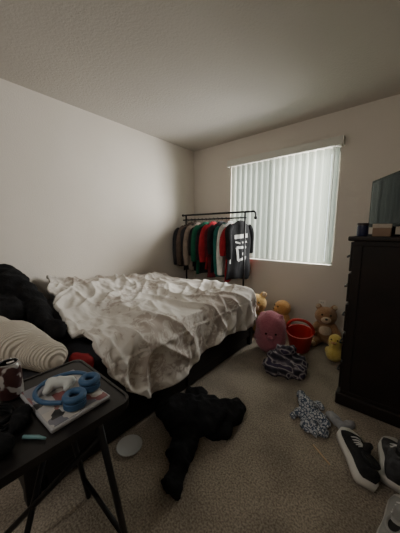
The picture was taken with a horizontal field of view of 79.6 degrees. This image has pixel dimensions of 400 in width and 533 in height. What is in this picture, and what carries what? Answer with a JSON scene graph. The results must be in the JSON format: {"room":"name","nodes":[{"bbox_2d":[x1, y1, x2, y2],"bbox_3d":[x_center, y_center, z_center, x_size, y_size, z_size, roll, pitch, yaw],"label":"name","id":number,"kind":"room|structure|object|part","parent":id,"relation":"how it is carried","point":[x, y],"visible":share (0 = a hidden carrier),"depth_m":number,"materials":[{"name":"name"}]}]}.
{"room":"bedroom","nodes":[
{"label":"bedroom","id":0,"kind":"room"},
{"bbox_2d":[0,78,193,298],"bbox_3d":[-1.577,-0.355,2.294,0.120,2.440,4.770,7,11,39],"label":"wall","id":1,"kind":"structure","parent":0,"point":[84,195],"depth_m":2.54,"materials":[{"name":"paint"}]},
{"bbox_2d":[0,0,399,151],"bbox_3d":[-0.389,-1.468,1.125,3.220,0.100,4.770,7,11,39],"label":"ceiling","id":2,"kind":"structure","parent":0,"point":[193,75],"depth_m":1.76,"materials":[{"name":"paint"}]},
{"bbox_2d":[0,331,399,532],"bbox_3d":[-0.389,1.046,1.492,3.220,0.100,4.770,7,11,39],"label":"floor","id":3,"kind":"structure","parent":0,"point":[269,476],"depth_m":1.17,"materials":[{"name":"carpet"}]},
{"bbox_2d":[0,359,128,532],"bbox_3d":[-0.530,0.761,0.761,0.390,0.654,0.506,7,11,39],"label":"tray table","id":4,"kind":"object","parent":3,"relation":"on","point":[26,454],"visible":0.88,"depth_m":0.74,"materials":[{"name":"black metal"}]},
{"bbox_2d":[0,358,23,401],"bbox_3d":[-0.621,0.369,0.784,0.066,0.122,0.066,7,11,39],"label":"drink can","id":5,"kind":"object","parent":4,"relation":"on","point":[11,376],"visible":0.99,"depth_m":0.76,"materials":[{"name":"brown metal"}]},
{"bbox_2d":[8,403,32,433],"bbox_3d":[-0.504,0.427,0.669,0.048,0.040,0.111,-3,9,-20],"label":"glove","id":6,"kind":"object","parent":4,"relation":"on","point":[20,416],"visible":0.93,"depth_m":0.66,"materials":[{"name":"fabric"}]},
{"bbox_2d":[22,435,46,439],"bbox_3d":[-0.433,0.448,0.630,0.062,0.010,0.011,0,8,2],"label":"marker pen","id":7,"kind":"object","parent":4,"relation":"on","point":[41,437],"visible":1,"depth_m":0.63,"materials":[{"name":"teal plastic"}]},
{"bbox_2d":[20,370,109,433],"bbox_3d":[-0.444,0.423,0.785,0.250,0.015,0.177,6,10,37],"label":"magazine","id":8,"kind":"object","parent":4,"relation":"on","point":[54,418],"visible":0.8,"depth_m":0.73,"materials":[{"name":"grey"}]},
{"bbox_2d":[42,376,75,395],"bbox_3d":[-0.464,0.387,0.796,0.092,0.042,0.060,-3,9,-18],"label":"game controller","id":9,"kind":"object","parent":8,"relation":"on","point":[65,382],"visible":0.98,"depth_m":0.79,"materials":[{"name":"white plastic"}]},
{"bbox_2d":[32,370,100,411],"bbox_3d":[-0.433,0.392,0.789,0.202,0.044,0.169,2,8,12],"label":"headphones","id":10,"kind":"object","parent":8,"relation":"on","point":[74,399],"visible":0.96,"depth_m":0.74,"materials":[{"name":"blue plastic"}]},
{"bbox_2d":[63,397,86,411],"bbox_3d":[-0.379,0.410,0.726,0.064,0.026,0.064,7,11,40],"label":"ear cup","id":11,"kind":"object","parent":10,"relation":"on","point":[75,405],"depth_m":0.70,"materials":[{"name":"blue"}]},
{"bbox_2d":[79,380,99,393],"bbox_3d":[-0.370,0.398,0.807,0.064,0.026,0.064,7,11,40],"label":"ear cup","id":12,"kind":"object","parent":10,"relation":"on","point":[90,387],"depth_m":0.78,"materials":[{"name":"blue"}]},
{"bbox_3d":[-0.531,0.736,1.009,0.021,0.631,0.107,7,11,40],"label":"leg","id":13,"kind":"part","parent":4,"relation":"part of","materials":[{"name":"black metal"}]},
{"bbox_3d":[-0.282,0.766,0.802,0.021,0.631,0.107,7,11,40],"label":"leg","id":14,"kind":"part","parent":4,"relation":"part of","materials":[{"name":"black metal"}]},
{"bbox_2d":[116,434,142,456],"bbox_3d":[-0.395,1.006,1.346,0.142,0.016,0.142,7,11,39],"label":"plate","id":15,"kind":"object","parent":3,"relation":"on","point":[129,445],"visible":1,"depth_m":1.35,"materials":[{"name":"grey ceramic"}]},
{"bbox_2d":[18,298,252,506],"bbox_3d":[-0.654,0.601,2.252,1.466,0.560,2.052,7,11,39],"label":"bed","id":16,"kind":"object","parent":3,"relation":"on","point":[139,407],"visible":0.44,"depth_m":1.41,"materials":[{"name":"black wood"}]},
{"bbox_2d":[0,264,66,340],"bbox_3d":[-1.270,0.215,1.614,1.221,0.379,0.392,7,11,39],"label":"blanket","id":17,"kind":"object","parent":16,"relation":"on","point":[20,299],"visible":0.91,"depth_m":1.52,"materials":[{"name":"fabric"}]},
{"bbox_2d":[0,316,67,372],"bbox_3d":[-0.940,0.358,1.187,0.667,0.218,0.316,0,8,2],"label":"pillow","id":18,"kind":"object","parent":16,"relation":"on","point":[36,351],"visible":0.86,"depth_m":1.06,"materials":[{"name":"beige fabric"}]},
{"bbox_3d":[-0.686,0.458,2.196,1.420,0.260,1.875,7,11,40],"label":"mattress","id":19,"kind":"part","parent":16,"relation":"part of","materials":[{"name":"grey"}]},
{"bbox_2d":[69,352,93,366],"bbox_3d":[-0.558,0.493,1.158,0.126,0.170,0.078,2,9,14],"label":"shirt","id":20,"kind":"object","parent":16,"relation":"on","point":[86,357],"visible":0.41,"depth_m":1.13,"materials":[{"name":"red fabric"}]},
{"bbox_3d":[-0.656,0.645,2.260,1.460,0.270,2.040,7,11,40],"label":"rail","id":21,"kind":"part","parent":16,"relation":"part of","materials":[{"name":"black wood"}]},
{"bbox_2d":[46,272,256,398],"bbox_3d":[-0.535,0.376,2.285,1.568,0.586,1.698,7,11,39],"label":"duvet","id":22,"kind":"object","parent":16,"relation":"on","point":[149,330],"visible":1,"depth_m":1.75,"materials":[{"name":"fabric"}]},
{"bbox_2d":[155,386,245,500],"bbox_3d":[-0.053,0.907,1.468,0.502,0.176,0.729,7,11,39],"label":"clothing","id":23,"kind":"object","parent":3,"relation":"on","point":[189,416],"visible":1,"depth_m":1.39,"materials":[{"name":"fabric"}]},
{"bbox_2d":[182,210,257,285],"bbox_3d":[0.207,-0.014,3.358,1.250,1.458,0.440,7,11,39],"label":"clothes rack","id":24,"kind":"object","parent":3,"relation":"on","point":[250,211],"visible":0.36,"depth_m":3.07,"materials":[{"name":"black metal"}]},
{"bbox_2d":[172,216,253,281],"bbox_3d":[0.160,-0.265,3.357,1.075,0.825,0.625,7,11,39],"label":"hanging clothes","id":25,"kind":"object","parent":24,"relation":"hanging from","point":[214,249],"visible":0.99,"depth_m":3.11,"materials":[{"name":"multicoloured fabric"}]},
{"bbox_2d":[235,234,247,238],"bbox_3d":[0.521,-0.382,3.032,0.225,0.070,0.006,-5,10,-33],"label":"print","id":26,"kind":"object","parent":25,"relation":"attached to","point":[237,236],"depth_m":3.03,"materials":[{"name":"white"}]},
{"bbox_3d":[0.160,-0.654,3.304,1.080,0.020,0.020,7,11,40],"label":"rail","id":27,"kind":"part","parent":24,"relation":"part of","materials":[{"name":"black metal"}]},
{"bbox_3d":[0.191,-0.719,3.269,1.160,0.025,0.024,7,11,40],"label":"hanging rail","id":28,"kind":"part","parent":24,"relation":"part of","materials":[{"name":"black metal"}]},
{"bbox_3d":[0.558,0.023,3.065,0.025,1.410,0.024,7,11,40],"label":"post","id":29,"kind":"part","parent":24,"relation":"part of","materials":[{"name":"black metal"}]},
{"bbox_2d":[253,292,266,330],"bbox_3d":[0.648,0.545,2.829,0.369,0.499,0.337,3,9,20],"label":"plush toy","id":30,"kind":"object","parent":3,"relation":"on","point":[261,302],"visible":0.23,"depth_m":2.77,"materials":[{"name":"beige fabric"}]},
{"bbox_2d":[254,310,285,351],"bbox_3d":[0.702,0.648,2.401,0.284,0.420,0.307,-4,9,-28],"label":"plush toy","id":31,"kind":"object","parent":3,"relation":"on","point":[270,330],"visible":0.92,"depth_m":2.29,"materials":[{"name":"pink fabric"}]},
{"bbox_2d":[273,300,290,324],"bbox_3d":[0.956,0.594,2.886,0.278,0.385,0.306,-1,8,-10],"label":"plush toy","id":32,"kind":"object","parent":3,"relation":"on","point":[282,307],"visible":0.48,"depth_m":2.81,"materials":[{"name":"orange fabric"}]},
{"bbox_2d":[262,344,307,380],"bbox_3d":[0.735,0.797,2.066,0.362,0.222,0.318,7,11,39],"label":"plaid blanket","id":33,"kind":"object","parent":3,"relation":"on","point":[284,361],"visible":1,"depth_m":2.01,"materials":[{"name":"fabric"}]},
{"bbox_2d":[286,318,314,353],"bbox_3d":[0.996,0.681,2.396,0.268,0.355,0.259,7,11,39],"label":"bucket","id":34,"kind":"object","parent":3,"relation":"on","point":[300,336],"visible":0.96,"depth_m":2.37,"materials":[{"name":"plastic"}]},
{"bbox_3d":[0.988,0.584,2.369,0.272,0.154,0.057,5,10,30],"label":"handle","id":35,"kind":"part","parent":34,"relation":"part of","materials":[{"name":"red plastic"}]},
{"bbox_2d":[290,390,330,437],"bbox_3d":[0.730,0.952,1.581,0.272,0.056,0.362,7,11,39],"label":"patterned scarf","id":36,"kind":"object","parent":3,"relation":"on","point":[308,411],"visible":1,"depth_m":1.52,"materials":[{"name":"blue fabric"}]},
{"bbox_2d":[313,444,329,464],"bbox_3d":[0.656,1.017,1.300,0.008,0.008,0.122,-2,9,-15],"label":"pencil","id":37,"kind":"object","parent":3,"relation":"on","point":[313,444],"visible":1,"depth_m":1.29,"materials":[{"name":"beige wood"}]},
{"bbox_2d":[311,303,341,345],"bbox_3d":[1.330,0.621,2.546,0.318,0.431,0.291,4,9,25],"label":"teddy bear","id":38,"kind":"object","parent":3,"relation":"on","point":[324,326],"visible":0.78,"depth_m":2.51},
{"bbox_2d":[325,334,341,361],"bbox_3d":[1.272,0.755,2.245,0.176,0.254,0.163,0,8,1],"label":"plush toy","id":39,"kind":"object","parent":3,"relation":"on","point":[333,351],"visible":0.83,"depth_m":2.19,"materials":[{"name":"yellow"}]},
{"bbox_2d":[325,411,354,429],"bbox_3d":[0.869,0.970,1.501,0.168,0.044,0.123,7,11,39],"label":"sock","id":40,"kind":"object","parent":3,"relation":"on","point":[335,419],"visible":0.88,"depth_m":1.49,"materials":[{"name":"grey fabric"}]},
{"bbox_2d":[336,427,380,492],"bbox_3d":[0.812,0.949,1.248,0.140,0.160,0.310,2,9,16],"label":"shoe","id":41,"kind":"object","parent":3,"relation":"on","point":[363,467],"visible":1,"depth_m":1.17,"materials":[{"name":"black fabric"}]},
{"bbox_2d":[335,236,399,427],"bbox_3d":[1.467,0.360,1.790,0.612,1.170,0.950,7,11,39],"label":"dresser","id":42,"kind":"object","parent":3,"relation":"on","point":[369,371],"visible":1,"depth_m":1.51,"materials":[{"name":"brown wood"}]},
{"bbox_2d":[357,223,368,235],"bbox_3d":[1.036,-0.235,1.528,0.064,0.084,0.064,7,11,39],"label":"jar","id":43,"kind":"object","parent":42,"relation":"on","point":[362,228],"visible":0.91,"depth_m":1.50,"materials":[{"name":"blue"}]},
{"bbox_2d":[372,224,392,236],"bbox_3d":[1.097,-0.218,1.446,0.094,0.075,0.054,7,11,39],"label":"trinket box","id":44,"kind":"object","parent":42,"relation":"on","point":[379,230],"visible":0.94,"depth_m":1.43,"materials":[{"name":"brown"}]},
{"bbox_3d":[1.097,-0.243,1.442,0.094,0.025,0.054,7,11,40],"label":"lid","id":45,"kind":"part","parent":44,"relation":"part of","materials":[{"name":"beige wood"}]},
{"bbox_2d":[368,171,399,236],"bbox_3d":[1.228,-0.392,1.527,0.150,0.395,0.540,2,8,11],"label":"television","id":46,"kind":"object","parent":42,"relation":"on","point":[385,194],"visible":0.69,"depth_m":1.57,"materials":[{"name":"black"}]},
{"bbox_2d":[376,494,399,532],"bbox_3d":[0.806,1.008,0.968,0.270,0.123,0.114,-6,10,-36],"label":"sneaker","id":47,"kind":"object","parent":3,"relation":"on","point":[390,523],"visible":1,"depth_m":0.94,"materials":[{"name":"grey rubber"}]},
{"bbox_2d":[378,436,399,493],"bbox_3d":[0.990,0.934,1.223,0.135,0.197,0.300,7,11,39],"label":"shoe","id":48,"kind":"object","parent":3,"relation":"on","point":[388,447],"visible":0.95,"depth_m":1.14,"materials":[{"name":"black fabric"}]},
{"bbox_2d":[194,94,399,331],"bbox_3d":[1.096,-0.467,3.059,2.980,2.440,0.150,7,11,39],"label":"wall","id":49,"kind":"structure","parent":0,"point":[370,152],"depth_m":2.72,"materials":[{"name":"paint"}]},
{"bbox_2d":[227,135,344,263],"bbox_3d":[0.956,-0.747,3.023,1.420,1.335,0.118,7,11,39],"label":"vertical blinds","id":50,"kind":"object","parent":49,"relation":"attached to","point":[284,193],"visible":0.97,"depth_m":2.91,"materials":[{"name":"plastic"}]},
{"bbox_2d":[250,258,331,265],"bbox_3d":[0.995,-0.074,3.169,1.360,0.012,0.100,7,11,39],"label":"sill","id":51,"kind":"structure","parent":49,"relation":"attached to","point":[320,264],"depth_m":2.99,"materials":[{"name":"beige paint"}]},
{"bbox_2d":[257,148,340,263],"bbox_3d":[1.040,-0.714,3.130,1.360,1.290,0.040,7,11,39],"label":"frame","id":52,"kind":"object","parent":49,"relation":"attached to","point":[340,148],"visible":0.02,"depth_m":2.70,"materials":[{"name":"beige plastic"}]},
{"bbox_2d":[291,321,343,337],"bbox_3d":[1.043,0.710,3.167,2.952,0.080,0.013,7,11,39],"label":"baseboard","id":53,"kind":"structure","parent":49,"relation":"attached to","point":[294,322],"depth_m":2.98,"materials":[{"name":"beige paint"}]},
{"bbox_2d":[319,300,325,306],"bbox_3d":[1.427,0.450,2.807,0.070,0.110,0.008,7,11,39],"label":"wall outlet","id":54,"kind":"object","parent":49,"relation":"attached to","point":[321,302],"visible":0.52,"depth_m":2.80,"materials":[{"name":"beige plastic"}]}
]}

